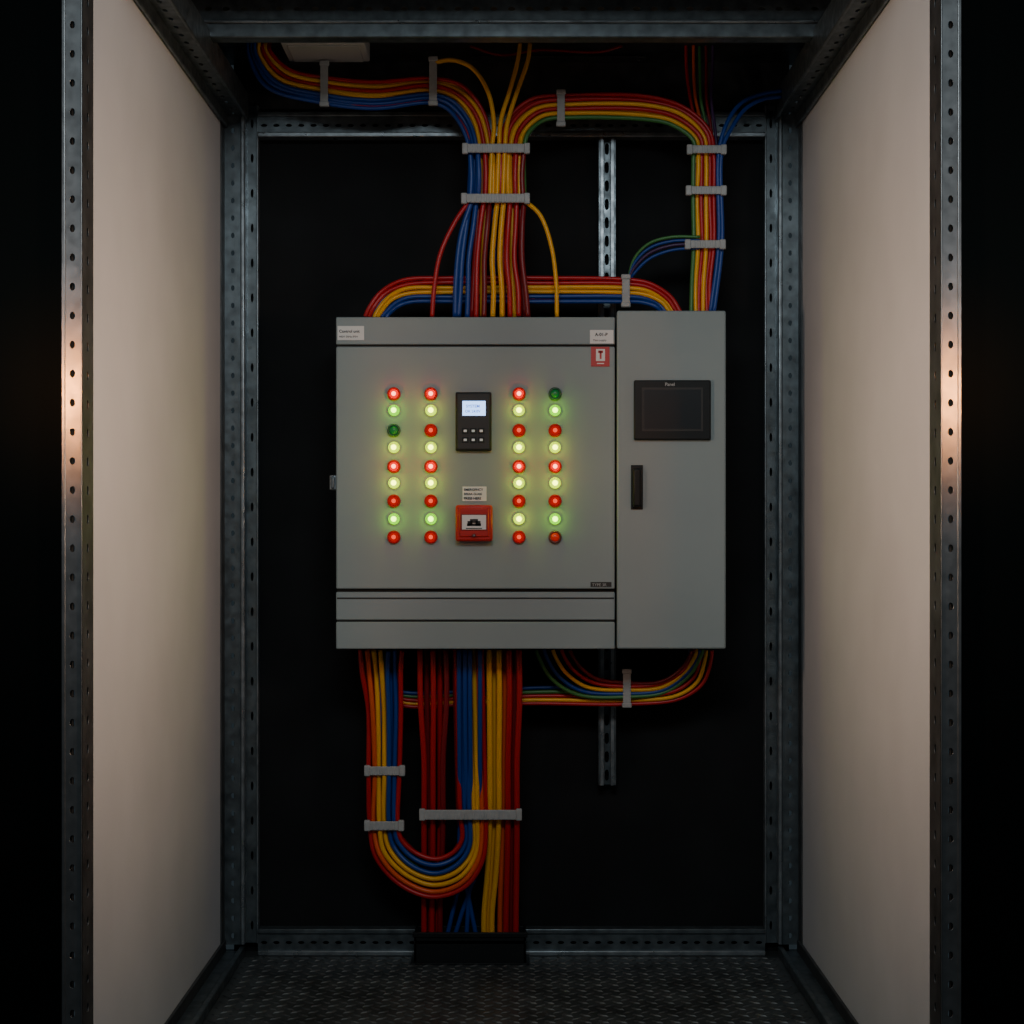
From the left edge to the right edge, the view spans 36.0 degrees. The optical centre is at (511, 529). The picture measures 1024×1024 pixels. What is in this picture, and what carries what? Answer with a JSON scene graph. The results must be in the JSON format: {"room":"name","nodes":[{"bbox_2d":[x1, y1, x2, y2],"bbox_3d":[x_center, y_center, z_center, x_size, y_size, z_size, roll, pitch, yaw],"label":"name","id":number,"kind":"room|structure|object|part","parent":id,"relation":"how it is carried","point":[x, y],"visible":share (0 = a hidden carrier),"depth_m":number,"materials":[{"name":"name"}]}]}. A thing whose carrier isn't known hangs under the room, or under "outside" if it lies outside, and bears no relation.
{"room":"electrical room","nodes":[
{"label":"electrical room","id":0,"kind":"room"},
{"bbox_2d":[0,0,60,1023],"bbox_3d":[-1.730,-0.376,3.055,1.741,3.220,0.050,0,0,0],"label":"wall","id":1,"kind":"structure","parent":0,"point":[30,30],"depth_m":3.03,"materials":[{"name":"black"}]},
{"bbox_2d":[93,0,219,1023],"bbox_3d":[-0.833,-0.081,3.800,0.020,2.530,1.400,0,0,0],"label":"wall","id":2,"kind":"structure","parent":0,"point":[156,138],"depth_m":3.62,"materials":[{"name":"beige paint"}]},
{"bbox_2d":[134,0,247,127],"bbox_3d":[-0.787,-1.247,3.789,0.072,0.198,1.418,0,0,0],"label":"rail","id":3,"kind":"object","parent":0,"point":[177,22],"depth_m":3.92,"materials":[{"name":"grey metal"}]},
{"bbox_2d":[234,63,788,950],"bbox_3d":[0.000,-0.066,4.548,1.600,2.560,0.024,0,0,0],"label":"wall","id":4,"kind":"structure","parent":0,"point":[677,840],"depth_m":4.54,"materials":[{"name":"metal"}]},
{"bbox_2d":[330,317,614,648],"bbox_3d":[-0.105,-0.125,4.329,0.763,0.885,0.277,0,0,0],"label":"electrical cabinet","id":5,"kind":"object","parent":4,"relation":"attached to","point":[412,592],"visible":1,"depth_m":4.19,"materials":[{"name":"metal"}]},
{"bbox_2d":[358,649,488,898],"bbox_3d":[-0.243,0.677,4.369,0.360,0.699,0.095,0,0,-1],"label":"harness","id":6,"kind":"object","parent":5,"relation":"attached to","point":[381,671],"visible":0.98,"depth_m":4.36,"materials":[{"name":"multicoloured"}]},
{"bbox_2d":[364,820,403,830],"bbox_3d":[-0.353,0.819,4.373,0.111,0.030,0.033,0,0,0],"label":"clamp","id":7,"kind":"object","parent":6,"relation":"attached to","point":[369,825],"visible":1,"depth_m":4.36,"materials":[{"name":"plastic"}]},
{"bbox_2d":[364,765,404,775],"bbox_3d":[-0.351,0.666,4.367,0.114,0.030,0.033,0,0,0],"label":"clamp","id":8,"kind":"object","parent":6,"relation":"attached to","point":[369,770],"visible":1,"depth_m":4.35,"materials":[{"name":"plastic"}]},
{"bbox_2d":[417,650,522,931],"bbox_3d":[-0.114,0.752,4.390,0.289,0.848,0.156,0,0,0],"label":"harness","id":9,"kind":"object","parent":5,"relation":"attached to","point":[503,667],"visible":0.89,"depth_m":4.35,"materials":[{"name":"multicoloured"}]},
{"bbox_2d":[419,808,521,820],"bbox_3d":[-0.113,0.785,4.356,0.284,0.033,0.033,0,0,0],"label":"clamp","id":10,"kind":"object","parent":9,"relation":"attached to","point":[424,814],"visible":1,"depth_m":4.34,"materials":[{"name":"plastic"}]},
{"bbox_2d":[456,392,491,450],"bbox_3d":[-0.101,-0.288,4.184,0.096,0.156,0.020,0,0,0],"label":"display unit","id":11,"kind":"object","parent":5,"relation":"attached to","point":[473,409],"visible":1,"depth_m":4.18,"materials":[{"name":"black plastic"}]},
{"bbox_2d":[387,387,561,543],"bbox_3d":[-0.099,-0.172,4.186,0.464,0.416,0.016,0,0,0],"label":"indicator lights","id":12,"kind":"object","parent":5,"relation":"attached to","point":[393,393],"visible":1,"depth_m":4.18,"materials":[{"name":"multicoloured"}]},
{"bbox_2d":[456,505,492,540],"bbox_3d":[-0.099,-0.018,4.175,0.098,0.096,0.037,0,0,0],"label":"fire alarm","id":13,"kind":"object","parent":5,"relation":"attached to","point":[473,522],"visible":1,"depth_m":4.16,"materials":[{"name":"red plastic"}]},
{"bbox_2d":[246,43,781,316],"bbox_3d":[0.013,-0.965,4.319,1.486,0.776,0.108,0,0,-2],"label":"harness","id":14,"kind":"object","parent":5,"relation":"attached to","point":[505,174],"visible":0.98,"depth_m":4.32,"materials":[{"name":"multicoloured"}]},
{"bbox_2d":[319,60,328,106],"bbox_3d":[-0.513,-1.224,4.324,0.026,0.127,0.023,0,0,0],"label":"clamp","id":15,"kind":"object","parent":14,"relation":"attached to","point":[324,64],"visible":1,"depth_m":4.32,"materials":[{"name":"plastic"}]},
{"bbox_2d":[428,56,437,105],"bbox_3d":[-0.215,-1.231,4.324,0.026,0.135,0.023,0,0,0],"label":"clamp","id":16,"kind":"object","parent":14,"relation":"attached to","point":[432,101],"visible":1,"depth_m":4.32,"materials":[{"name":"plastic"}]},
{"bbox_2d":[461,193,529,203],"bbox_3d":[-0.043,-0.899,4.284,0.187,0.030,0.033,0,0,0],"label":"clamp","id":17,"kind":"object","parent":14,"relation":"attached to","point":[466,198],"visible":1,"depth_m":4.27,"materials":[{"name":"plastic"}]},
{"bbox_2d":[462,143,529,153],"bbox_3d":[-0.042,-1.035,4.285,0.184,0.030,0.033,0,0,0],"label":"clamp","id":18,"kind":"object","parent":14,"relation":"attached to","point":[467,148],"visible":1,"depth_m":4.27,"materials":[{"name":"plastic"}]},
{"bbox_2d":[556,89,565,126],"bbox_3d":[0.136,-1.157,4.322,0.026,0.102,0.023,0,0,0],"label":"clamp","id":19,"kind":"object","parent":14,"relation":"attached to","point":[560,93],"visible":1,"depth_m":4.31,"materials":[{"name":"plastic"}]},
{"bbox_2d":[685,239,725,249],"bbox_3d":[0.530,-0.781,4.316,0.112,0.027,0.033,0,0,0],"label":"clamp","id":20,"kind":"object","parent":14,"relation":"attached to","point":[721,244],"visible":1,"depth_m":4.30,"materials":[{"name":"plastic"}]},
{"bbox_2d":[686,185,726,195],"bbox_3d":[0.533,-0.929,4.319,0.112,0.027,0.033,0,0,0],"label":"clamp","id":21,"kind":"object","parent":14,"relation":"attached to","point":[722,190],"visible":1,"depth_m":4.30,"materials":[{"name":"plastic"}]},
{"bbox_2d":[687,144,726,154],"bbox_3d":[0.534,-1.041,4.319,0.110,0.027,0.033,0,0,0],"label":"clamp","id":22,"kind":"object","parent":14,"relation":"attached to","point":[722,149],"visible":1,"depth_m":4.30,"materials":[{"name":"plastic"}]},
{"bbox_2d":[363,235,699,316],"bbox_3d":[0.054,-0.696,4.345,0.926,0.226,0.049,0,0,1],"label":"harness","id":23,"kind":"object","parent":5,"relation":"attached to","point":[401,292],"visible":0.87,"depth_m":4.33,"materials":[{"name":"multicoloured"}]},
{"bbox_2d":[621,274,630,307],"bbox_3d":[0.314,-0.657,4.333,0.026,0.091,0.023,0,0,0],"label":"clamp","id":24,"kind":"object","parent":23,"relation":"attached to","point":[625,303],"visible":1,"depth_m":4.33,"materials":[{"name":"plastic"}]},
{"bbox_2d":[393,649,713,708],"bbox_3d":[0.096,0.415,4.394,0.931,0.173,0.066,0,0,1],"label":"harness","id":25,"kind":"object","parent":5,"relation":"attached to","point":[602,694],"visible":0.85,"depth_m":4.39,"materials":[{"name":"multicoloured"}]},
{"bbox_2d":[622,669,631,707],"bbox_3d":[0.321,0.441,4.391,0.027,0.109,0.023,0,0,0],"label":"clamp","id":26,"kind":"object","parent":25,"relation":"attached to","point":[626,673],"visible":1,"depth_m":4.38,"materials":[{"name":"plastic"}]},
{"bbox_2d":[257,111,765,139],"bbox_3d":[0.000,-1.157,4.508,1.448,0.074,0.044,0,0,0],"label":"rail","id":27,"kind":"object","parent":4,"relation":"attached to","point":[344,132],"visible":0.76,"depth_m":4.50,"materials":[{"name":"metal"}]},
{"bbox_2d":[597,138,615,785],"bbox_3d":[0.273,-0.194,4.514,0.051,1.846,0.052,0,0,0],"label":"channel","id":28,"kind":"object","parent":4,"relation":"attached to","point":[602,158],"visible":0.48,"depth_m":4.49,"materials":[{"name":"metal"}]},
{"bbox_2d":[614,311,725,648],"bbox_3d":[0.426,-0.134,4.314,0.292,0.900,0.303,0,0,0],"label":"upper cabinet","id":29,"kind":"object","parent":28,"relation":"attached to","point":[670,588],"visible":0.94,"depth_m":4.18,"materials":[{"name":"metal"}]},
{"bbox_3d":[0.333,-0.114,4.175,0.032,0.118,0.023,0,0,0],"label":"handle","id":30,"kind":"part","parent":29,"relation":"part of","materials":[{"name":"black plastic"}]},
{"bbox_2d":[634,380,710,439],"bbox_3d":[0.427,-0.318,4.178,0.204,0.159,0.014,0,0,0],"label":"touchscreen display","id":31,"kind":"object","parent":29,"relation":"attached to","point":[663,409],"visible":1,"depth_m":4.17,"materials":[{"name":"black plastic"}]},
{"bbox_2d":[202,949,820,1023],"bbox_3d":[0.000,1.222,3.790,1.686,0.023,1.540,0,0,0],"label":"floor","id":32,"kind":"structure","parent":0,"point":[262,989],"depth_m":4.15,"materials":[{"name":"grey metal"}]},
{"bbox_2d":[61,0,92,1023],"bbox_3d":[-0.843,-0.216,3.059,0.040,2.900,0.082,0,0,0],"label":"post","id":33,"kind":"object","parent":32,"relation":"on","point":[78,68],"visible":1,"depth_m":3.02,"materials":[{"name":"metal"}]},
{"bbox_2d":[164,940,244,1023],"bbox_3d":[-0.791,1.192,3.789,0.063,0.045,1.418,0,0,0],"label":"rail","id":34,"kind":"object","parent":32,"relation":"on","point":[195,1005],"visible":1,"depth_m":4.10,"materials":[{"name":"metal"}]},
{"bbox_2d":[220,105,259,944],"bbox_3d":[-0.779,-0.016,4.502,0.129,2.400,0.045,0,0,-32],"label":"post","id":35,"kind":"object","parent":32,"relation":"on","point":[245,699],"visible":0.99,"depth_m":4.50,"materials":[{"name":"metal"}]},
{"bbox_2d":[410,926,529,964],"bbox_3d":[-0.116,1.169,4.438,0.333,0.090,0.092,0,0,0],"label":"cable box","id":36,"kind":"object","parent":32,"relation":"on","point":[462,947],"visible":1,"depth_m":4.40,"materials":[{"name":"black plastic"}]},
{"bbox_2d":[257,926,765,955],"bbox_3d":[0.000,1.176,4.508,1.448,0.076,0.044,0,0,0],"label":"rail","id":37,"kind":"object","parent":32,"relation":"on","point":[269,934],"visible":0.8,"depth_m":4.50,"materials":[{"name":"metal"}]},
{"bbox_2d":[763,105,802,944],"bbox_3d":[0.779,-0.016,4.502,0.129,2.400,0.045,0,0,32],"label":"post","id":38,"kind":"object","parent":32,"relation":"on","point":[777,699],"visible":0.98,"depth_m":4.50,"materials":[{"name":"metal"}]},
{"bbox_2d":[778,940,858,1023],"bbox_3d":[0.791,1.192,3.789,0.063,0.045,1.418,0,0,0],"label":"rail","id":39,"kind":"object","parent":32,"relation":"on","point":[827,1005],"visible":1,"depth_m":4.10,"materials":[{"name":"metal"}]},
{"bbox_2d":[930,0,961,1023],"bbox_3d":[0.843,-0.216,3.059,0.040,2.900,0.082,0,0,0],"label":"post","id":40,"kind":"object","parent":32,"relation":"on","point":[944,68],"visible":1,"depth_m":3.02,"materials":[{"name":"metal"}]},
{"bbox_2d":[205,7,817,64],"bbox_3d":[0.000,-1.341,3.810,1.686,0.050,1.500,0,0,0],"label":"ceiling","id":41,"kind":"structure","parent":0,"point":[234,52],"depth_m":4.43,"materials":[{"name":"metal"}]},
{"bbox_2d":[281,43,369,61],"bbox_3d":[-0.504,-1.319,4.280,0.224,0.054,0.160,0,0,0],"label":"ceiling lamp","id":42,"kind":"object","parent":41,"relation":"attached to","point":[297,52],"depth_m":4.26,"materials":[{"name":"white plastic"}]},
{"bbox_2d":[187,0,835,42],"bbox_3d":[0.000,-1.290,3.943,1.646,0.125,0.054,0,0,0],"label":"cross beam","id":43,"kind":"structure","parent":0,"point":[233,25],"depth_m":3.93,"materials":[{"name":"grey metal"}]},
{"bbox_2d":[775,0,888,127],"bbox_3d":[0.787,-1.247,3.789,0.072,0.198,1.418,0,0,0],"label":"rail","id":44,"kind":"object","parent":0,"point":[844,22],"depth_m":3.91,"materials":[{"name":"grey metal"}]},
{"bbox_2d":[803,0,929,1023],"bbox_3d":[0.833,-0.081,3.800,0.020,2.530,1.400,0,0,0],"label":"wall","id":45,"kind":"structure","parent":0,"point":[866,138],"depth_m":3.62,"materials":[{"name":"beige paint"}]},
{"bbox_2d":[962,0,1023,1023],"bbox_3d":[1.730,-0.376,3.055,1.741,3.220,0.050,0,0,0],"label":"wall","id":46,"kind":"structure","parent":0,"point":[992,30],"depth_m":3.03,"materials":[{"name":"black"}]}
]}

